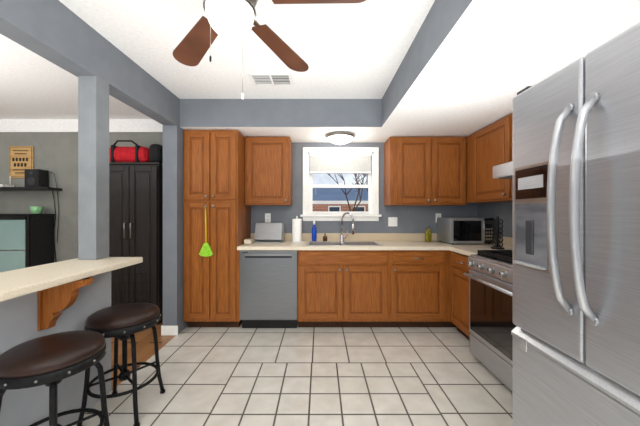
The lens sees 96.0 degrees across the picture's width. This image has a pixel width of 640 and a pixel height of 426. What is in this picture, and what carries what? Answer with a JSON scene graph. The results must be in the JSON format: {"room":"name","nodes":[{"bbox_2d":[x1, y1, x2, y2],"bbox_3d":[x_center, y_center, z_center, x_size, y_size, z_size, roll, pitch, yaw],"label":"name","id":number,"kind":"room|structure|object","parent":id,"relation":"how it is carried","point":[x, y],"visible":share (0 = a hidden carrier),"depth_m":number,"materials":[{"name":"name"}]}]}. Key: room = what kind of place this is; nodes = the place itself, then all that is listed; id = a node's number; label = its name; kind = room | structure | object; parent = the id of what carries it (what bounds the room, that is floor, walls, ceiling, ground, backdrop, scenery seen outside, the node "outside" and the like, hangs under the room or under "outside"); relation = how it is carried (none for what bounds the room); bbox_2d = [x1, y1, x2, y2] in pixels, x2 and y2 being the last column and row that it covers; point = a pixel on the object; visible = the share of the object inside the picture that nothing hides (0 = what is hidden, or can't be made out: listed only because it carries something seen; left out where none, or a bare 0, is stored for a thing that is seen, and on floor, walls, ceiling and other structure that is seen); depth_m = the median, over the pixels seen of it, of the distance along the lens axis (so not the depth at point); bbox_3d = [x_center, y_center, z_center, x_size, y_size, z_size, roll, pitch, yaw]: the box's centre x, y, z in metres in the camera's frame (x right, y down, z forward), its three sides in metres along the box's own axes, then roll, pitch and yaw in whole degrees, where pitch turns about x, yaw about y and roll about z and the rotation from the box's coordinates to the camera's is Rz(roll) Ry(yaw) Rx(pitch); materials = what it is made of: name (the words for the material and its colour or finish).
{"room":"kitchen","nodes":[
{"label":"kitchen","id":0,"kind":"room"},
{"bbox_2d":[0,34,151,118],"bbox_3d":[-3.820,-1.250,1.080,4.360,0.060,5.360,0,0,0],"label":"ceiling","id":1,"kind":"structure","parent":0,"point":[33,85],"depth_m":2.87,"materials":[{"name":"white paint"}]},
{"bbox_2d":[0,0,179,126],"bbox_3d":[-1.570,-1.100,1.080,0.140,0.360,5.360,0,0,0],"label":"beam","id":2,"kind":"structure","parent":1,"relation":"attached to","point":[59,34],"depth_m":1.83,"materials":[{"name":"grey paint"}]},
{"bbox_2d":[0,125,186,425],"bbox_3d":[-1.575,0.180,1.080,0.150,2.200,5.360,0,0,0],"label":"wall","id":3,"kind":"structure","parent":0,"point":[24,406],"depth_m":1.87,"materials":[{"name":"grey paint"}]},
{"bbox_2d":[37,277,93,330],"bbox_3d":[-1.375,0.492,1.565,0.245,0.270,0.080,0,0,0],"label":"corbel","id":4,"kind":"object","parent":3,"relation":"attached to","point":[52,302],"visible":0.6,"depth_m":1.54,"materials":[{"name":"brown wood"}]},
{"bbox_2d":[0,257,142,301],"bbox_3d":[-1.485,0.335,0.240,0.430,0.040,3.660,0,0,0],"label":"bar","id":5,"kind":"object","parent":3,"relation":"on","point":[20,282],"visible":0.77,"depth_m":1.52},
{"bbox_2d":[78,76,108,259],"bbox_3d":[-1.560,-0.303,1.990,0.120,1.233,0.120,0,0,0],"label":"post","id":6,"kind":"object","parent":5,"relation":"on","point":[93,167],"visible":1,"depth_m":1.93,"materials":[{"name":"grey paint"}]},
{"bbox_2d":[0,132,477,261],"bbox_3d":[-1.970,-0.020,3.835,8.360,2.600,0.150,0,0,0],"label":"wall","id":7,"kind":"structure","parent":0,"point":[56,153],"depth_m":3.76,"materials":[{"name":"grey paint"}]},
{"bbox_2d":[9,146,33,177],"bbox_3d":[-3.885,-0.662,3.748,0.310,0.415,0.020,0,0,0],"label":"sign","id":8,"kind":"object","parent":7,"relation":"attached to","point":[21,158],"visible":0.88,"depth_m":3.74,"materials":[{"name":"beige wood"}]},
{"bbox_2d":[0,187,61,190],"bbox_3d":[-3.880,-0.305,3.654,1.040,0.030,0.208,0,0,0],"label":"floating shelf","id":9,"kind":"object","parent":7,"relation":"attached to","point":[28,189],"visible":1,"depth_m":3.55,"materials":[{"name":"wood"}]},
{"bbox_2d":[0,176,13,186],"bbox_3d":[-4.100,-0.401,3.655,0.300,0.158,0.150,0,0,0],"label":"router","id":10,"kind":"object","parent":9,"relation":"on","point":[4,185],"visible":0.77,"depth_m":3.64,"materials":[{"name":"plastic"}]},
{"bbox_2d":[24,169,48,186],"bbox_3d":[-3.610,-0.436,3.669,0.180,0.228,0.142,0,0,0],"label":"speaker","id":11,"kind":"object","parent":9,"relation":"on","point":[36,177],"visible":0.88,"depth_m":3.60},
{"bbox_2d":[49,171,58,259],"bbox_3d":[-3.459,0.269,3.739,0.124,1.623,0.024,0,0,0],"label":"cables","id":12,"kind":"object","parent":9,"relation":"hanging from","point":[55,215],"visible":0.75,"depth_m":3.75,"materials":[{"name":"black plastic"}]},
{"bbox_2d":[0,119,162,131],"bbox_3d":[-3.825,-1.137,3.752,4.350,0.165,0.015,0,0,0],"label":"crown molding","id":13,"kind":"structure","parent":7,"relation":"attached to","point":[71,125],"depth_m":3.75,"materials":[{"name":"white paint"}]},
{"bbox_2d":[161,325,177,334],"bbox_3d":[-3.744,1.230,3.384,4.512,0.100,0.752,0,0,0],"label":"baseboard","id":14,"kind":"structure","parent":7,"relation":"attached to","point":[169,330],"depth_m":3.01,"materials":[{"name":"white wood"}]},
{"bbox_2d":[265,213,270,222],"bbox_3d":[-0.680,0.065,3.755,0.075,0.120,0.008,0,0,0],"label":"outlet","id":15,"kind":"object","parent":7,"relation":"attached to","point":[267,215],"depth_m":3.75,"materials":[{"name":"white plastic"}]},
{"bbox_2d":[245,137,291,205],"bbox_3d":[-0.627,-0.502,3.571,0.535,0.815,0.369,0,0,0],"label":"upper cabinet","id":16,"kind":"object","parent":7,"relation":"attached to","point":[268,171],"visible":1,"depth_m":3.42,"materials":[{"name":"brown wood"}]},
{"bbox_2d":[300,147,381,220],"bbox_3d":[0.270,-0.375,3.810,1.050,0.960,0.200,0,0,0],"label":"kitchen window","id":17,"kind":"structure","parent":7,"relation":"in","point":[337,160],"depth_m":3.77,"materials":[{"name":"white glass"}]},
{"bbox_2d":[388,217,396,225],"bbox_3d":[0.950,0.115,3.755,0.120,0.120,0.009,0,0,0],"label":"outlet","id":18,"kind":"object","parent":7,"relation":"attached to","point":[392,221],"depth_m":3.75,"materials":[{"name":"white plastic"}]},
{"bbox_2d":[384,137,465,205],"bbox_3d":[1.290,-0.502,3.571,0.911,0.815,0.369,0,0,0],"label":"upper cabinet","id":19,"kind":"object","parent":7,"relation":"attached to","point":[424,171],"visible":1,"depth_m":3.42,"materials":[{"name":"brown wood"}]},
{"bbox_2d":[59,0,434,98],"bbox_3d":[-0.420,-1.250,0.740,2.160,0.060,4.680,0,0,0],"label":"ceiling","id":20,"kind":"structure","parent":0,"point":[351,51],"depth_m":2.08,"materials":[{"name":"white paint"}]},
{"bbox_2d":[173,0,365,98],"bbox_3d":[-0.382,-0.881,1.270,1.191,0.676,1.184,0,0,0],"label":"ceiling fan","id":21,"kind":"object","parent":20,"relation":"hanging from","point":[231,19],"visible":1,"depth_m":1.42,"materials":[{"name":"brown wood"}]},
{"bbox_2d":[248,73,293,85],"bbox_3d":[-0.440,-1.215,2.630,0.380,0.008,0.240,0,0,0],"label":"ceiling vent","id":22,"kind":"object","parent":20,"relation":"in","point":[271,79],"visible":1,"depth_m":2.62,"materials":[{"name":"white metal"}]},
{"bbox_2d":[73,319,512,425],"bbox_3d":[-1.970,1.310,1.080,8.360,0.060,5.660,0,0,0],"label":"floor","id":23,"kind":"structure","parent":0,"point":[344,376],"depth_m":2.20,"materials":[{"name":"tile"}]},
{"bbox_2d":[0,214,54,271],"bbox_3d":[-3.925,0.645,3.580,0.970,1.270,0.320,0,0,0],"label":"display cabinet","id":24,"kind":"object","parent":23,"relation":"on","point":[26,240],"visible":0.65,"depth_m":3.43,"materials":[{"name":"wood"}]},
{"bbox_2d":[30,206,42,213],"bbox_3d":[-3.560,-0.036,3.620,0.124,0.090,0.122,0,0,0],"label":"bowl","id":25,"kind":"object","parent":24,"relation":"on","point":[36,209],"visible":1,"depth_m":3.58,"materials":[{"name":"green ceramic"}]},
{"bbox_2d":[0,330,109,425],"bbox_3d":[-1.285,0.953,1.390,0.419,0.655,0.419,0,0,0],"label":"bar stool","id":26,"kind":"object","parent":23,"relation":"on","point":[51,361],"visible":1,"depth_m":1.30,"materials":[{"name":"brown leather"}]},
{"bbox_2d":[77,302,164,425],"bbox_3d":[-1.275,0.953,1.880,0.418,0.655,0.418,0,0,0],"label":"bar stool","id":27,"kind":"object","parent":23,"relation":"on","point":[123,323],"visible":0.96,"depth_m":1.78,"materials":[{"name":"brown leather"}]},
{"bbox_2d":[109,162,162,324],"bbox_3d":[-2.155,0.352,3.477,0.680,1.855,0.526,0,0,0],"label":"armoire","id":28,"kind":"object","parent":23,"relation":"on","point":[135,209],"visible":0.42,"depth_m":3.25,"materials":[{"name":"black wood"}]},
{"bbox_2d":[109,140,162,162],"bbox_3d":[-2.155,-0.706,3.495,0.630,0.260,0.409,0,0,0],"label":"bag","id":29,"kind":"object","parent":28,"relation":"on","point":[151,153],"visible":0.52,"depth_m":3.31,"materials":[{"name":"red fabric"}]},
{"bbox_2d":[184,130,250,326],"bbox_3d":[-1.198,0.185,3.430,0.595,2.190,0.651,0,0,0],"label":"pantry cabinet","id":30,"kind":"object","parent":23,"relation":"on","point":[217,221],"visible":1,"depth_m":3.14,"materials":[{"name":"brown wood"}]},
{"bbox_2d":[240,250,297,327],"bbox_3d":[-0.561,0.844,3.437,0.629,0.872,0.627,0,0,0],"label":"stainless steel dishwasher","id":31,"kind":"object","parent":23,"relation":"on","point":[268,288],"visible":0.96,"depth_m":3.13,"materials":[{"name":"silver metal"}]},
{"bbox_2d":[297,240,392,326],"bbox_3d":[0.255,0.820,3.444,1.000,0.919,0.624,0,0,0],"label":"base cabinet","id":32,"kind":"object","parent":23,"relation":"on","point":[352,279],"depth_m":3.14,"materials":[{"name":"brown wood"}]},
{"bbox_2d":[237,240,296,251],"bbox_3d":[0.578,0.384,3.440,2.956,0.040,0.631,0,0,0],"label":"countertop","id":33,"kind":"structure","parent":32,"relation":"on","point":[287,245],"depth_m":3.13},
{"bbox_2d":[244,238,253,243],"bbox_3d":[-0.843,0.335,3.415,0.085,0.055,0.170,0,0,0],"label":"folded towel","id":34,"kind":"object","parent":33,"relation":"on","point":[249,241],"visible":1,"depth_m":3.33,"materials":[{"name":"beige fabric"}]},
{"bbox_2d":[254,223,284,242],"bbox_3d":[-0.628,0.242,3.584,0.340,0.242,0.230,0,0,8],"label":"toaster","id":35,"kind":"object","parent":33,"relation":"on","point":[269,232],"visible":0.98,"depth_m":3.53,"materials":[{"name":"grey metal"}]},
{"bbox_2d":[291,216,302,242],"bbox_3d":[-0.285,0.199,3.560,0.150,0.327,0.150,0,0,0],"label":"paper towel holder","id":36,"kind":"object","parent":33,"relation":"on","point":[296,230],"visible":1,"depth_m":3.51,"materials":[{"name":"white paper"}]},
{"bbox_2d":[312,220,316,240],"bbox_3d":[-0.075,0.224,3.697,0.062,0.277,0.061,0,0,0],"label":"dish soap bottle","id":37,"kind":"object","parent":33,"relation":"on","point":[314,234],"visible":0.94,"depth_m":3.67,"materials":[{"name":"blue plastic"}]},
{"bbox_2d":[305,241,382,261],"bbox_3d":[0.270,0.451,3.435,0.860,0.181,0.460,0,0,0],"label":"sink","id":38,"kind":"object","parent":33,"relation":"in","point":[307,243],"depth_m":3.59,"materials":[{"name":"silver metal"}]},
{"bbox_2d":[425,226,431,241],"bbox_3d":[1.377,0.268,3.665,0.055,0.190,0.123,0,0,42],"label":"oil bottles","id":39,"kind":"object","parent":33,"relation":"on","point":[428,235],"visible":1,"depth_m":3.63,"materials":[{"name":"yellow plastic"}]},
{"bbox_2d":[437,217,493,243],"bbox_3d":[1.750,0.210,3.481,0.500,0.305,0.438,0,0,0],"label":"microwave","id":40,"kind":"object","parent":33,"relation":"on","point":[463,230],"depth_m":3.30,"materials":[{"name":"silver metal"}]},
{"bbox_2d":[385,240,440,326],"bbox_3d":[1.060,0.820,3.444,0.610,0.919,0.624,0,0,0],"label":"base cabinet","id":41,"kind":"object","parent":23,"relation":"on","point":[416,263],"depth_m":3.14,"materials":[{"name":"brown wood"}]},
{"bbox_2d":[453,252,470,340],"bbox_3d":[1.732,0.842,2.861,0.649,0.875,0.588,0,0,0],"label":"base cabinet","id":42,"kind":"object","parent":23,"relation":"on","point":[460,282],"depth_m":2.89,"materials":[{"name":"brown wood"}]},
{"bbox_2d":[453,248,512,255],"bbox_3d":[1.728,0.384,2.846,0.656,0.040,0.558,0,0,0],"label":"countertop","id":43,"kind":"structure","parent":42,"relation":"on","point":[468,251],"depth_m":2.87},
{"bbox_2d":[491,216,504,248],"bbox_3d":[1.800,0.197,2.920,0.120,0.331,0.120,0,0,0],"label":"tower","id":44,"kind":"object","parent":43,"relation":"on","point":[497,232],"visible":1,"depth_m":2.91,"materials":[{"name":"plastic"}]},
{"bbox_2d":[463,250,515,391],"bbox_3d":[1.646,0.792,2.182,0.788,0.975,0.757,0,0,0],"label":"steel gas range","id":45,"kind":"object","parent":23,"relation":"on","point":[492,326],"visible":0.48,"depth_m":2.21,"materials":[{"name":"silver metal"}]},
{"bbox_2d":[511,22,639,425],"bbox_3d":[1.295,0.370,0.900,1.010,1.819,0.820,0,0,0],"label":"refrigerator","id":46,"kind":"object","parent":23,"relation":"on","point":[575,332],"visible":1,"depth_m":0.94,"materials":[{"name":"silver metal"}]},
{"bbox_2d":[180,0,639,142],"bbox_3d":[0.280,-1.100,1.080,3.560,0.360,5.360,0,0,0],"label":"ceiling","id":47,"kind":"structure","parent":0,"point":[466,68],"depth_m":2.01,"materials":[{"name":"white paint"}]},
{"bbox_2d":[326,131,354,144],"bbox_3d":[0.240,-0.861,3.400,0.336,0.116,0.336,0,0,0],"label":"dome ceiling light","id":48,"kind":"object","parent":47,"relation":"attached to","point":[340,137],"visible":1,"depth_m":3.29,"materials":[{"name":"white glass"}]},
{"bbox_2d":[478,202,512,237],"bbox_3d":[2.135,-0.020,1.005,0.150,2.600,5.510,0,0,0],"label":"wall","id":49,"kind":"structure","parent":0,"point":[503,211],"depth_m":3.27,"materials":[{"name":"grey paint"}]},
{"bbox_2d":[467,114,512,202],"bbox_3d":[1.893,-0.515,3.017,0.326,0.790,0.832,0,0,0],"label":"upper cabinet","id":50,"kind":"object","parent":49,"relation":"attached to","point":[490,146],"depth_m":2.96,"materials":[{"name":"brown wood"}]},
{"bbox_2d":[493,161,512,178],"bbox_3d":[1.793,-0.356,2.180,0.526,0.117,0.760,0,0,0],"label":"range hood","id":51,"kind":"object","parent":49,"relation":"attached to","point":[503,171],"visible":0.21,"depth_m":2.41,"materials":[{"name":"silver metal"}]},
{"bbox_2d":[511,113,512,160],"bbox_3d":[1.893,-0.665,2.188,0.326,0.490,0.816,0,0,0],"label":"upper cabinet","id":52,"kind":"object","parent":49,"relation":"attached to","point":[511,113],"depth_m":2.63,"materials":[{"name":"brown wood"}]},
{"label":"outside","id":53,"kind":"structure","parent":0,"visible":0},
{"bbox_2d":[313,173,366,184],"bbox_3d":[0.000,-12.720,45.100,80.000,32.000,0.200,0,0,0],"label":"sky","id":54,"kind":"structure","parent":53,"point":[317,177],"depth_m":45.00,"materials":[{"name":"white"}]},
{"bbox_3d":[0.000,1.630,21.980,60.000,0.100,36.040,0,0,0],"label":"ground","id":55,"kind":"structure","parent":53,"visible":0},
{"bbox_2d":[312,188,367,210],"bbox_3d":[1.500,0.130,16.790,22.000,3.300,6.420,0,0,0],"label":"house","id":56,"kind":"structure","parent":55,"relation":"on","point":[327,193],"depth_m":14.00,"materials":[{"name":"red brick"}]},
{"bbox_2d":[327,173,367,210],"bbox_3d":[1.840,-0.707,10.789,3.775,4.580,7.098,0,0,0],"label":"tree","id":57,"kind":"object","parent":55,"relation":"on","point":[356,178],"depth_m":12.24,"materials":[{"name":"black plant"}]}
]}

